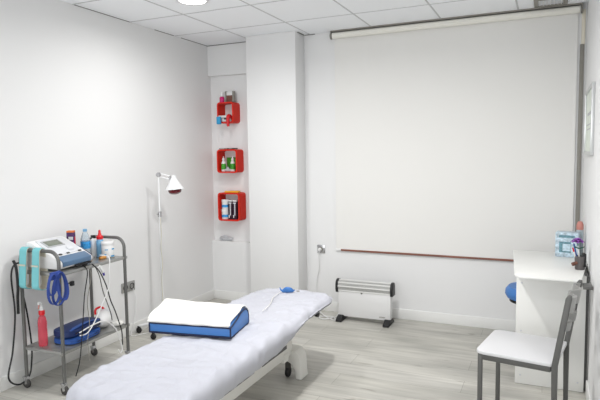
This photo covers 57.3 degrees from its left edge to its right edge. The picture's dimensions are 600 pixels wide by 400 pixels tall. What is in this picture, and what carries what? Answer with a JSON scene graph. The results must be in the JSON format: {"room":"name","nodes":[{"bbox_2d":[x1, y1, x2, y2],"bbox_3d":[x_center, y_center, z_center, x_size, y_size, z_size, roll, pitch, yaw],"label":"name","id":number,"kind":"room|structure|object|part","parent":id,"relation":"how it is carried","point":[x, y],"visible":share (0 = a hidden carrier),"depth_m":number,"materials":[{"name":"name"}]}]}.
{"room":"examination room","nodes":[
{"label":"examination room","id":0,"kind":"room"},
{"bbox_2d":[0,0,214,377],"bbox_3d":[-2.286,-0.009,2.788,0.120,2.800,7.000,1,5,24],"label":"wall","id":1,"kind":"structure","parent":0,"point":[94,105],"depth_m":4.26,"materials":[{"name":"white paint"}]},
{"bbox_2d":[0,290,213,392],"bbox_3d":[-2.209,1.242,2.864,0.012,0.092,6.400,1,5,24],"label":"baseboard","id":2,"kind":"structure","parent":1,"relation":"attached to","point":[41,367],"depth_m":4.01,"materials":[{"name":"white"}]},
{"bbox_2d":[121,280,134,293],"bbox_3d":[-1.429,0.722,4.574,0.016,0.082,0.155,1,5,24],"label":"wall socket","id":3,"kind":"object","parent":1,"relation":"attached to","point":[131,284],"visible":0.77,"depth_m":4.58,"materials":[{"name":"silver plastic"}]},
{"bbox_2d":[131,289,148,335],"bbox_3d":[-1.281,0.930,4.662,0.342,0.389,0.080,-4,6,-32],"label":"cord","id":4,"kind":"object","parent":3,"relation":"hanging from","point":[133,289],"visible":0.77,"depth_m":4.62,"materials":[{"name":"white plastic"}]},
{"bbox_2d":[75,5,314,45],"bbox_3d":[-0.753,-1.476,4.543,1.183,0.006,1.720,1,5,24],"label":"trim","id":5,"kind":"structure","parent":1,"relation":"attached to","point":[75,5],"depth_m":5.05,"materials":[{"name":"grey metal"}]},
{"bbox_2d":[246,31,306,292],"bbox_3d":[-0.218,-0.240,5.245,0.510,2.600,0.205,1,5,24],"label":"wall pillar","id":6,"kind":"structure","parent":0,"point":[274,61],"depth_m":5.14,"materials":[{"name":"white paint"}]},
{"bbox_2d":[0,298,585,399],"bbox_3d":[-0.652,1.373,2.175,4.022,0.100,7.000,1,5,24],"label":"floor","id":7,"kind":"structure","parent":0,"point":[353,358],"depth_m":3.85,"materials":[{"name":"grey laminate"}]},
{"bbox_2d":[18,235,129,394],"bbox_3d":[-1.518,0.742,3.778,0.378,0.920,0.661,1,5,22],"label":"trolley","id":8,"kind":"object","parent":7,"relation":"on","point":[64,349],"visible":0.73,"depth_m":3.58,"materials":[{"name":"grey metal"}]},
{"bbox_2d":[12,260,19,313],"bbox_3d":[-1.806,0.555,3.501,0.052,0.346,0.019,2,6,33],"label":"power cable","id":9,"kind":"object","parent":8,"relation":"hanging from","point":[13,261],"visible":1,"depth_m":3.49,"materials":[{"name":"black plastic"}]},
{"bbox_2d":[18,247,31,288],"bbox_3d":[-1.744,0.433,3.512,0.060,0.270,0.091,1,5,22],"label":"strap","id":10,"kind":"object","parent":8,"relation":"hanging from","point":[23,252],"visible":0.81,"depth_m":3.48,"materials":[{"name":"teal fabric"}]},
{"bbox_2d":[31,247,48,289],"bbox_3d":[-1.644,0.435,3.473,0.060,0.270,0.091,1,5,22],"label":"strap","id":11,"kind":"object","parent":8,"relation":"hanging from","point":[36,254],"visible":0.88,"depth_m":3.44,"materials":[{"name":"teal fabric"}]},
{"bbox_2d":[37,302,47,346],"bbox_3d":[-1.678,0.803,3.578,0.058,0.293,0.058,-5,7,-45],"label":"spray bottle","id":12,"kind":"object","parent":8,"relation":"on","point":[42,322],"visible":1,"depth_m":3.56,"materials":[{"name":"red plastic"}]},
{"bbox_3d":[-1.642,0.731,3.498,0.343,0.850,0.023,1,5,22],"label":"frame","id":13,"kind":"part","parent":8,"relation":"part of","materials":[{"name":"grey paint"}]},
{"bbox_2d":[25,236,91,269],"bbox_3d":[-1.579,0.350,3.622,0.308,0.183,0.290,1,5,21],"label":"console","id":14,"kind":"object","parent":8,"relation":"on","point":[70,254],"visible":0.92,"depth_m":3.56,"materials":[{"name":"white plastic"}]},
{"bbox_2d":[8,262,32,384],"bbox_3d":[-1.806,0.797,3.540,0.063,0.798,0.190,2,5,30],"label":"power cable","id":15,"kind":"object","parent":14,"relation":"hanging from","point":[9,380],"visible":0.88,"depth_m":3.52,"materials":[{"name":"black plastic"}]},
{"bbox_3d":[-1.590,0.305,3.623,0.178,0.094,0.250,1,5,21],"label":"control panel","id":16,"kind":"part","parent":14,"relation":"part of","materials":[{"name":"white plastic"}]},
{"bbox_2d":[75,265,87,375],"bbox_3d":[-1.430,0.782,3.572,0.048,0.694,0.150,1,5,24],"label":"cable","id":17,"kind":"object","parent":14,"relation":"hanging from","point":[83,265],"visible":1,"depth_m":3.57,"materials":[{"name":"black plastic"}]},
{"bbox_2d":[87,267,91,360],"bbox_3d":[-1.390,0.746,3.636,0.039,0.632,0.065,-2,5,-12],"label":"cable","id":18,"kind":"object","parent":14,"relation":"hanging from","point":[88,267],"visible":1,"depth_m":3.62,"materials":[{"name":"grey plastic"}]},
{"bbox_2d":[96,269,111,318],"bbox_3d":[-1.342,0.633,3.756,0.055,0.418,0.122,1,5,24],"label":"cable","id":19,"kind":"object","parent":14,"relation":"hanging from","point":[96,269],"visible":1,"depth_m":3.73,"materials":[{"name":"grey rubber"}]},
{"bbox_2d":[92,264,122,344],"bbox_3d":[-1.323,0.730,3.805,0.051,0.633,0.244,1,5,24],"label":"cable","id":20,"kind":"object","parent":14,"relation":"hanging from","point":[92,264],"visible":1,"depth_m":3.80,"materials":[{"name":"black plastic"}]},
{"bbox_2d":[47,270,74,305],"bbox_3d":[-1.468,0.541,3.381,0.045,0.216,0.203,1,5,22],"label":"bundle","id":21,"kind":"object","parent":8,"relation":"hanging from","point":[56,287],"visible":1,"depth_m":3.35,"materials":[{"name":"blue"}]},
{"bbox_2d":[66,230,75,243],"bbox_3d":[-1.607,0.318,3.863,0.051,0.207,0.037,-1,5,-1],"label":"carton","id":22,"kind":"object","parent":8,"relation":"on","point":[70,234],"visible":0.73,"depth_m":3.84,"materials":[{"name":"orange"}]},
{"bbox_2d":[54,327,99,344],"bbox_3d":[-1.507,0.914,3.725,0.192,0.044,0.301,1,5,18],"label":"pouch","id":23,"kind":"object","parent":8,"relation":"on","point":[76,339],"visible":0.58,"depth_m":3.62,"materials":[{"name":"blue fabric"}]},
{"bbox_2d":[53,317,100,337],"bbox_3d":[-1.510,0.860,3.738,0.175,0.063,0.333,1,5,19],"label":"bag","id":24,"kind":"object","parent":23,"relation":"on","point":[71,329],"visible":0.81,"depth_m":3.67,"materials":[{"name":"blue fabric"}]},
{"bbox_2d":[27,256,126,275],"bbox_3d":[-1.533,0.440,3.759,0.332,0.020,0.660,1,5,22],"label":"shelf","id":25,"kind":"object","parent":8,"relation":"attached to","point":[95,261],"depth_m":3.64,"materials":[{"name":"silver metal"}]},
{"bbox_2d":[26,322,129,356],"bbox_3d":[-1.526,0.941,3.800,0.332,0.020,0.660,1,5,22],"label":"shelf","id":26,"kind":"object","parent":8,"relation":"attached to","point":[108,330],"depth_m":3.60,"materials":[{"name":"silver metal"}]},
{"bbox_2d":[80,229,90,252],"bbox_3d":[-1.539,0.310,3.942,0.068,0.208,0.068,4,7,45],"label":"water bottle","id":27,"kind":"object","parent":8,"relation":"on","point":[85,242],"visible":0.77,"depth_m":3.92,"materials":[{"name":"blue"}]},
{"bbox_2d":[90,235,96,256],"bbox_3d":[-1.495,0.331,3.998,0.064,0.157,0.064,1,5,24],"label":"flask","id":28,"kind":"object","parent":8,"relation":"on","point":[93,248],"visible":0.7,"depth_m":3.97,"materials":[{"name":"white plastic"}]},
{"bbox_2d":[79,255,109,335],"bbox_3d":[-1.371,0.634,3.686,0.086,0.492,0.271,0,5,14],"label":"cable","id":29,"kind":"object","parent":8,"relation":"hanging from","point":[100,255],"visible":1,"depth_m":3.74,"materials":[{"name":"white plastic"}]},
{"bbox_2d":[96,230,102,256],"bbox_3d":[-1.443,0.313,3.966,0.050,0.196,0.050,1,5,24],"label":"squeeze bottle","id":30,"kind":"object","parent":8,"relation":"on","point":[99,237],"visible":0.87,"depth_m":3.95,"materials":[{"name":"blue plastic"}]},
{"bbox_2d":[79,320,122,352],"bbox_3d":[-1.350,0.962,3.759,0.027,0.288,0.359,2,5,29],"label":"cable","id":31,"kind":"object","parent":8,"relation":"hanging from","point":[102,320],"visible":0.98,"depth_m":3.83,"materials":[{"name":"white plastic"}]},
{"bbox_2d":[94,306,112,327],"bbox_3d":[-1.425,0.847,3.970,0.121,0.134,0.220,-2,5,-14],"label":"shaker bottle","id":32,"kind":"object","parent":8,"relation":"on","point":[104,314],"visible":0.78,"depth_m":3.93,"materials":[{"name":"white plastic"}]},
{"bbox_3d":[-1.464,0.803,4.012,0.027,0.051,0.096,2,6,32],"label":"red handle","id":33,"kind":"part","parent":32,"relation":"part of","materials":[{"name":"red plastic"}]},
{"bbox_2d":[101,240,114,257],"bbox_3d":[-1.385,0.353,3.960,0.092,0.116,0.092,1,5,24],"label":"tub","id":34,"kind":"object","parent":8,"relation":"on","point":[107,246],"visible":0.89,"depth_m":3.92,"materials":[{"name":"white plastic"}]},
{"bbox_3d":[-1.385,0.307,3.956,0.092,0.024,0.092,1,5,24],"label":"lid","id":35,"kind":"part","parent":34,"relation":"part of","materials":[{"name":"white plastic"}]},
{"bbox_3d":[-1.417,0.682,4.063,0.343,0.850,0.023,1,5,22],"label":"frame","id":36,"kind":"part","parent":8,"relation":"part of","materials":[{"name":"grey paint"}]},
{"bbox_2d":[112,320,123,325],"bbox_3d":[-1.323,0.891,3.998,0.085,0.040,0.089,1,5,22],"label":"folded cloth","id":37,"kind":"object","parent":8,"relation":"on","point":[115,323],"visible":0.88,"depth_m":3.97,"materials":[{"name":"white fabric"}]},
{"bbox_2d":[136,172,183,339],"bbox_3d":[-1.159,0.447,4.627,0.428,1.358,0.413,1,5,24],"label":"lamp","id":38,"kind":"object","parent":7,"relation":"on","point":[174,187],"depth_m":4.60,"materials":[{"name":"white metal"}]},
{"bbox_3d":[-1.161,0.577,4.628,0.012,0.860,0.016,-5,7,-45],"label":"lamp cord","id":39,"kind":"part","parent":38,"relation":"part of","materials":[{"name":"white metal"}]},
{"bbox_3d":[-1.054,-0.143,4.617,0.159,0.129,0.160,1,5,24],"label":"lamp shade","id":40,"kind":"part","parent":38,"relation":"part of","materials":[{"name":"white metal"}]},
{"bbox_3d":[-1.053,-0.095,4.621,0.111,0.100,0.112,1,5,24],"label":"bulb","id":41,"kind":"part","parent":38,"relation":"part of","materials":[{"name":"red glass"}]},
{"bbox_2d":[220,312,319,399],"bbox_3d":[-0.402,0.989,3.129,0.572,0.502,1.900,1,5,24],"label":"table","id":42,"kind":"object","parent":7,"relation":"on","point":[293,354],"visible":0.2,"depth_m":3.57,"materials":[{"name":"beige plastic"}]},
{"bbox_2d":[66,288,331,399],"bbox_3d":[-0.399,0.805,3.123,0.627,0.184,1.925,1,5,24],"label":"fitted sheet","id":43,"kind":"object","parent":42,"relation":"on","point":[171,367],"visible":0.81,"depth_m":2.70,"materials":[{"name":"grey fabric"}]},
{"bbox_2d":[148,308,248,338],"bbox_3d":[-0.569,0.677,3.124,0.490,0.110,0.290,0,5,15],"label":"bolster cushion","id":44,"kind":"object","parent":43,"relation":"on","point":[241,320],"visible":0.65,"depth_m":3.00,"materials":[{"name":"blue leather"}]},
{"bbox_2d":[147,298,248,326],"bbox_3d":[-0.577,0.637,3.132,0.500,0.092,0.317,0,5,15],"label":"towel","id":45,"kind":"object","parent":44,"relation":"on","point":[173,311],"visible":0.99,"depth_m":3.07,"materials":[{"name":"white fabric"}]},
{"bbox_2d":[262,287,294,311],"bbox_3d":[-0.180,0.653,3.656,0.104,0.045,0.531,1,5,22],"label":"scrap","id":46,"kind":"object","parent":43,"relation":"on","point":[286,289],"visible":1,"depth_m":3.86,"materials":[{"name":"blue plastic"}]},
{"bbox_3d":[-0.373,1.035,2.999,0.035,0.105,1.500,1,5,24],"label":"rail","id":47,"kind":"part","parent":42,"relation":"part of","materials":[{"name":"white metal"}]},
{"bbox_2d":[315,251,338,320],"bbox_3d":[0.218,0.784,5.058,0.201,0.574,0.390,-5,6,-41],"label":"cord","id":48,"kind":"object","parent":7,"relation":"on","point":[319,251],"visible":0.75,"depth_m":5.05,"materials":[{"name":"white plastic"}]},
{"bbox_2d":[335,278,394,327],"bbox_3d":[0.573,0.898,4.871,0.524,0.372,0.190,1,5,24],"label":"heater","id":49,"kind":"object","parent":7,"relation":"on","point":[356,298],"visible":1,"depth_m":4.84,"materials":[{"name":"white plastic"}]},
{"bbox_3d":[0.574,0.770,4.867,0.484,0.091,0.071,1,5,24],"label":"element panel","id":50,"kind":"part","parent":49,"relation":"part of","materials":[{"name":"grey metal"}]},
{"bbox_2d":[338,279,390,295],"bbox_3d":[0.571,0.766,4.860,0.480,0.105,0.077,1,5,24],"label":"grille","id":51,"kind":"object","parent":49,"relation":"attached to","point":[345,286],"depth_m":4.84,"materials":[{"name":"silver metal"}]},
{"bbox_2d":[505,282,516,303],"bbox_3d":[1.672,0.875,3.935,0.410,0.540,0.409,1,5,24],"label":"stool","id":52,"kind":"object","parent":7,"relation":"on","point":[510,290],"visible":0.06,"depth_m":3.90,"materials":[{"name":"blue plastic"}]},
{"bbox_2d":[477,280,582,399],"bbox_3d":[1.225,0.834,2.926,0.466,0.800,0.412,2,6,34],"label":"chair","id":53,"kind":"object","parent":7,"relation":"on","point":[541,353],"visible":1,"depth_m":2.86,"materials":[{"name":"white leather"}]},
{"bbox_3d":[0.949,1.020,2.900,0.022,0.440,0.022,2,6,34],"label":"leg","id":54,"kind":"part","parent":53,"relation":"part of","materials":[{"name":"grey metal"}]},
{"bbox_3d":[1.157,0.992,3.212,0.022,0.440,0.022,2,6,34],"label":"leg","id":55,"kind":"part","parent":53,"relation":"part of","materials":[{"name":"grey metal"}]},
{"bbox_3d":[1.192,0.810,2.946,0.364,0.028,0.396,2,6,34],"label":"seat frame","id":56,"kind":"part","parent":53,"relation":"part of","materials":[{"name":"grey metal"}]},
{"bbox_3d":[1.191,0.785,2.944,0.388,0.018,0.412,2,6,34],"label":"seat","id":57,"kind":"part","parent":53,"relation":"part of","materials":[{"name":"white leather"}]},
{"bbox_3d":[1.266,0.854,2.671,0.084,0.800,0.022,2,6,34],"label":"leg","id":58,"kind":"part","parent":53,"relation":"part of","materials":[{"name":"grey metal"}]},
{"bbox_3d":[1.477,0.825,2.986,0.084,0.800,0.022,2,6,34],"label":"leg","id":59,"kind":"part","parent":53,"relation":"part of","materials":[{"name":"grey metal"}]},
{"bbox_2d":[513,250,592,391],"bbox_3d":[1.638,0.792,3.654,0.470,0.748,0.945,1,5,24],"label":"desk","id":60,"kind":"object","parent":7,"relation":"on","point":[544,279],"visible":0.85,"depth_m":3.43,"materials":[{"name":"white plastic"}]},
{"bbox_2d":[555,231,579,257],"bbox_3d":[1.882,0.310,3.866,0.145,0.170,0.102,2,6,32],"label":"tissue box","id":61,"kind":"object","parent":60,"relation":"on","point":[563,246],"visible":0.84,"depth_m":3.83,"materials":[{"name":"cardboard"}]},
{"bbox_3d":[1.847,0.329,3.831,0.075,0.075,0.001,2,6,32],"label":"printed panel","id":62,"kind":"part","parent":61,"relation":"part of","materials":[{"name":"teal cardboard"}]},
{"bbox_2d":[571,253,586,269],"bbox_3d":[1.734,0.382,3.427,0.087,0.102,0.071,0,5,14],"label":"pot","id":63,"kind":"object","parent":60,"relation":"on","point":[580,262],"visible":1,"depth_m":3.40,"materials":[{"name":"grey"}]},
{"bbox_2d":[570,238,584,251],"bbox_3d":[1.737,0.329,3.443,0.077,0.184,0.077,-5,6,-43],"label":"flower","id":64,"kind":"object","parent":63,"relation":"in","point":[577,240],"visible":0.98,"depth_m":3.43,"materials":[{"name":"purple plant"}]},
{"bbox_3d":[1.747,0.391,3.429,0.064,0.085,0.063,0,5,14],"label":"pot","id":65,"kind":"part","parent":63,"relation":"part of","materials":[{"name":"grey"}]},
{"bbox_2d":[576,221,583,254],"bbox_3d":[1.987,0.270,3.904,0.048,0.242,0.048,1,5,24],"label":"pump bottle","id":66,"kind":"object","parent":60,"relation":"on","point":[580,226],"visible":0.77,"depth_m":3.88,"materials":[{"name":"white plastic"}]},
{"bbox_3d":[1.887,0.801,3.658,0.014,0.716,0.625,1,5,24],"label":"wall frame","id":67,"kind":"part","parent":60,"relation":"part of","materials":[{"name":"grey metal"}]},
{"bbox_2d":[61,0,588,45],"bbox_3d":[-0.689,-1.327,1.953,3.422,0.122,6.400,1,5,24],"label":"ceiling","id":68,"kind":"structure","parent":0,"point":[215,22],"depth_m":4.33,"materials":[{"name":"white tile"}]},
{"bbox_2d":[176,0,208,4],"bbox_3d":[-0.767,-1.423,3.922,0.228,0.011,0.228,1,5,24],"label":"recessed light","id":69,"kind":"object","parent":68,"relation":"in","point":[186,2],"visible":1,"depth_m":3.96,"materials":[{"name":"white plastic"}]},
{"bbox_2d":[179,0,205,3],"bbox_3d":[-0.767,-1.421,3.922,0.187,0.002,0.187,0,5,11],"label":"diffuser","id":70,"kind":"object","parent":69,"relation":"attached to","point":[180,1],"depth_m":3.94,"materials":[{"name":"white plastic"}]},
{"bbox_2d":[534,0,567,7],"bbox_3d":[1.862,-1.472,4.082,0.230,0.012,0.230,1,5,24],"label":"ceiling vent","id":71,"kind":"object","parent":68,"relation":"in","point":[537,3],"visible":1,"depth_m":4.11,"materials":[{"name":"grey plastic"}]},
{"bbox_2d":[207,4,587,320],"bbox_3d":[0.675,-0.237,5.055,3.422,2.800,0.180,1,5,24],"label":"wall","id":72,"kind":"structure","parent":0,"point":[459,286],"depth_m":5.14,"materials":[{"name":"white paint"}]},
{"bbox_2d":[220,235,232,240],"bbox_3d":[-0.763,0.393,5.681,0.176,0.058,0.044,1,5,24],"label":"wrapper","id":73,"kind":"object","parent":72,"relation":"on","point":[222,238],"visible":1,"depth_m":5.67,"materials":[{"name":"white plastic"}]},
{"bbox_2d":[217,102,239,123],"bbox_3d":[-0.715,-0.871,5.500,0.186,0.206,0.134,1,5,24],"label":"cube","id":74,"kind":"object","parent":72,"relation":"attached to","point":[221,105],"visible":0.84,"depth_m":5.48,"materials":[{"name":"red paint"}]},
{"bbox_2d":[220,92,223,101],"bbox_3d":[-0.779,-1.023,5.486,0.048,0.100,0.048,1,5,24],"label":"squeeze bottle","id":75,"kind":"object","parent":74,"relation":"on","point":[221,93],"visible":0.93,"depth_m":5.47,"materials":[{"name":"pink plastic"}]},
{"bbox_2d":[216,115,231,123],"bbox_3d":[-0.749,-0.794,5.452,0.128,0.086,0.105,1,5,24],"label":"pack","id":76,"kind":"object","parent":74,"relation":"in","point":[218,119],"visible":0.79,"depth_m":5.43,"materials":[{"name":"white plastic"}]},
{"bbox_2d":[226,114,231,126],"bbox_3d":[-0.690,-0.787,5.436,0.037,0.124,0.123,1,5,24],"label":"tube","id":77,"kind":"object","parent":74,"relation":"in","point":[229,116],"visible":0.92,"depth_m":5.39,"materials":[{"name":"red plastic"}]},
{"bbox_2d":[225,91,234,101],"bbox_3d":[-0.696,-1.028,5.470,0.098,0.108,0.040,1,5,24],"label":"block","id":78,"kind":"object","parent":74,"relation":"on","point":[229,96],"visible":0.91,"depth_m":5.45,"materials":[{"name":"white plastic"}]},
{"bbox_2d":[226,95,231,101],"bbox_3d":[-0.695,-1.007,5.472,0.070,0.066,0.030,1,5,24],"label":"picture","id":79,"kind":"object","parent":78,"relation":"attached to","point":[228,97],"depth_m":5.46},
{"bbox_2d":[217,149,243,172],"bbox_3d":[-0.702,-0.392,5.537,0.232,0.234,0.134,1,5,24],"label":"cube","id":80,"kind":"object","parent":72,"relation":"attached to","point":[239,152],"visible":0.96,"depth_m":5.51,"materials":[{"name":"red paint"}]},
{"bbox_2d":[221,157,225,170],"bbox_3d":[-0.770,-0.363,5.540,0.046,0.150,0.046,1,5,24],"label":"lotion bottle","id":81,"kind":"object","parent":80,"relation":"in","point":[223,164],"visible":1,"depth_m":5.52,"materials":[{"name":"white plastic"}]},
{"bbox_2d":[227,157,235,170],"bbox_3d":[-0.675,-0.363,5.582,0.150,0.140,0.012,1,5,24],"label":"greeting card","id":82,"kind":"object","parent":80,"relation":"in","point":[228,158],"visible":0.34,"depth_m":5.59,"materials":[{"name":"green paper"}]},
{"bbox_2d":[230,156,234,170],"bbox_3d":[-0.675,-0.362,5.508,0.046,0.150,0.046,1,5,24],"label":"lotion bottle","id":83,"kind":"object","parent":80,"relation":"on","point":[232,164],"visible":1,"depth_m":5.49,"materials":[{"name":"white plastic"}]},
{"bbox_2d":[218,192,245,220],"bbox_3d":[-0.689,0.065,5.571,0.250,0.283,0.134,1,5,24],"label":"cube","id":84,"kind":"object","parent":72,"relation":"attached to","point":[241,195],"visible":0.82,"depth_m":5.54,"materials":[{"name":"red paint"}]},
{"bbox_2d":[221,209,228,218],"bbox_3d":[-0.759,0.143,5.591,0.077,0.100,0.077,1,5,24],"label":"jar","id":85,"kind":"object","parent":84,"relation":"on","point":[224,211],"visible":0.97,"depth_m":5.56,"materials":[{"name":"white plastic"}]},
{"bbox_2d":[221,199,228,208],"bbox_3d":[-0.758,0.043,5.584,0.077,0.100,0.077,1,5,24],"label":"jar","id":86,"kind":"object","parent":85,"relation":"on","point":[224,201],"visible":0.93,"depth_m":5.55,"materials":[{"name":"white plastic"}]},
{"bbox_2d":[222,202,227,208],"bbox_3d":[-0.758,0.057,5.585,0.072,0.072,0.072,1,5,24],"label":"label","id":87,"kind":"object","parent":86,"relation":"on","point":[224,204],"depth_m":5.55,"materials":[{"name":"white paper"}]},
{"bbox_2d":[222,212,228,218],"bbox_3d":[-0.759,0.156,5.592,0.072,0.072,0.072,1,5,24],"label":"label","id":88,"kind":"object","parent":85,"relation":"on","point":[224,214],"depth_m":5.56,"materials":[{"name":"white paper"}]},
{"bbox_2d":[228,200,232,218],"bbox_3d":[-0.697,0.096,5.564,0.042,0.196,0.046,1,5,24],"label":"carton","id":89,"kind":"object","parent":84,"relation":"on","point":[230,202],"visible":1,"depth_m":5.54,"materials":[{"name":"black"}]},
{"bbox_2d":[225,190,239,192],"bbox_3d":[-0.680,-0.085,5.535,0.150,0.019,0.060,1,5,18],"label":"packet","id":90,"kind":"object","parent":84,"relation":"on","point":[228,191],"visible":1,"depth_m":5.51,"materials":[{"name":"orange"}]},
{"bbox_2d":[233,200,237,219],"bbox_3d":[-0.649,0.097,5.542,0.042,0.196,0.046,1,5,24],"label":"carton","id":91,"kind":"object","parent":84,"relation":"on","point":[235,202],"visible":0.84,"depth_m":5.52,"materials":[{"name":"black"}]},
{"bbox_2d":[214,290,249,299],"bbox_3d":[-0.651,0.991,5.654,0.539,0.092,0.012,1,5,24],"label":"baseboard","id":92,"kind":"structure","parent":72,"relation":"attached to","point":[218,294],"depth_m":5.69,"materials":[{"name":"white"}]},
{"bbox_2d":[317,245,324,252],"bbox_3d":[0.201,0.466,5.223,0.078,0.080,0.016,1,5,24],"label":"wall socket","id":93,"kind":"object","parent":72,"relation":"attached to","point":[322,247],"visible":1,"depth_m":5.22,"materials":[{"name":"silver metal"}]},
{"bbox_2d":[323,302,515,331],"bbox_3d":[1.143,1.032,4.851,2.325,0.092,0.012,1,5,24],"label":"baseboard","id":94,"kind":"structure","parent":72,"relation":"attached to","point":[444,318],"depth_m":4.77,"materials":[{"name":"white"}]},
{"bbox_2d":[330,2,582,261],"bbox_3d":[1.221,-0.505,4.644,2.036,2.012,0.066,1,5,24],"label":"roller blind","id":95,"kind":"object","parent":72,"relation":"attached to","point":[455,138],"visible":0.98,"depth_m":4.62,"materials":[{"name":"white fabric"}]},
{"bbox_3d":[1.206,-1.502,4.561,2.030,0.012,0.030,1,5,24],"label":"head rail","id":96,"kind":"part","parent":95,"relation":"part of","materials":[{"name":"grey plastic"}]},
{"bbox_2d":[575,44,583,231],"bbox_3d":[2.167,-0.343,4.266,0.030,1.700,0.016,1,5,24],"label":"trim","id":97,"kind":"structure","parent":72,"relation":"attached to","point":[581,63],"depth_m":4.25,"materials":[{"name":"grey plastic"}]},
{"bbox_2d":[581,9,585,43],"bbox_3d":[2.160,-1.320,4.186,0.026,0.260,0.012,1,5,24],"label":"trim","id":98,"kind":"structure","parent":72,"relation":"attached to","point":[584,10],"depth_m":4.18,"materials":[{"name":"beige plastic"}]},
{"bbox_2d":[582,0,599,399],"bbox_3d":[0.945,0.064,1.340,0.120,2.800,7.000,1,5,24],"label":"wall","id":99,"kind":"structure","parent":0,"point":[590,190],"depth_m":3.26,"materials":[{"name":"white paint"}]},
{"bbox_2d":[586,380,590,399],"bbox_3d":[0.674,1.358,0.961,0.012,0.092,5.280,1,5,24],"label":"baseboard","id":100,"kind":"structure","parent":99,"relation":"attached to","point":[588,395],"depth_m":3.23,"materials":[{"name":"white wood"}]},
{"bbox_2d":[583,82,595,154],"bbox_3d":[1.899,-0.516,3.610,0.020,0.440,0.660,1,5,24],"label":"picture frame","id":101,"kind":"object","parent":99,"relation":"attached to","point":[589,118],"visible":1,"depth_m":3.53,"materials":[{"name":"silver metal"}]}
]}

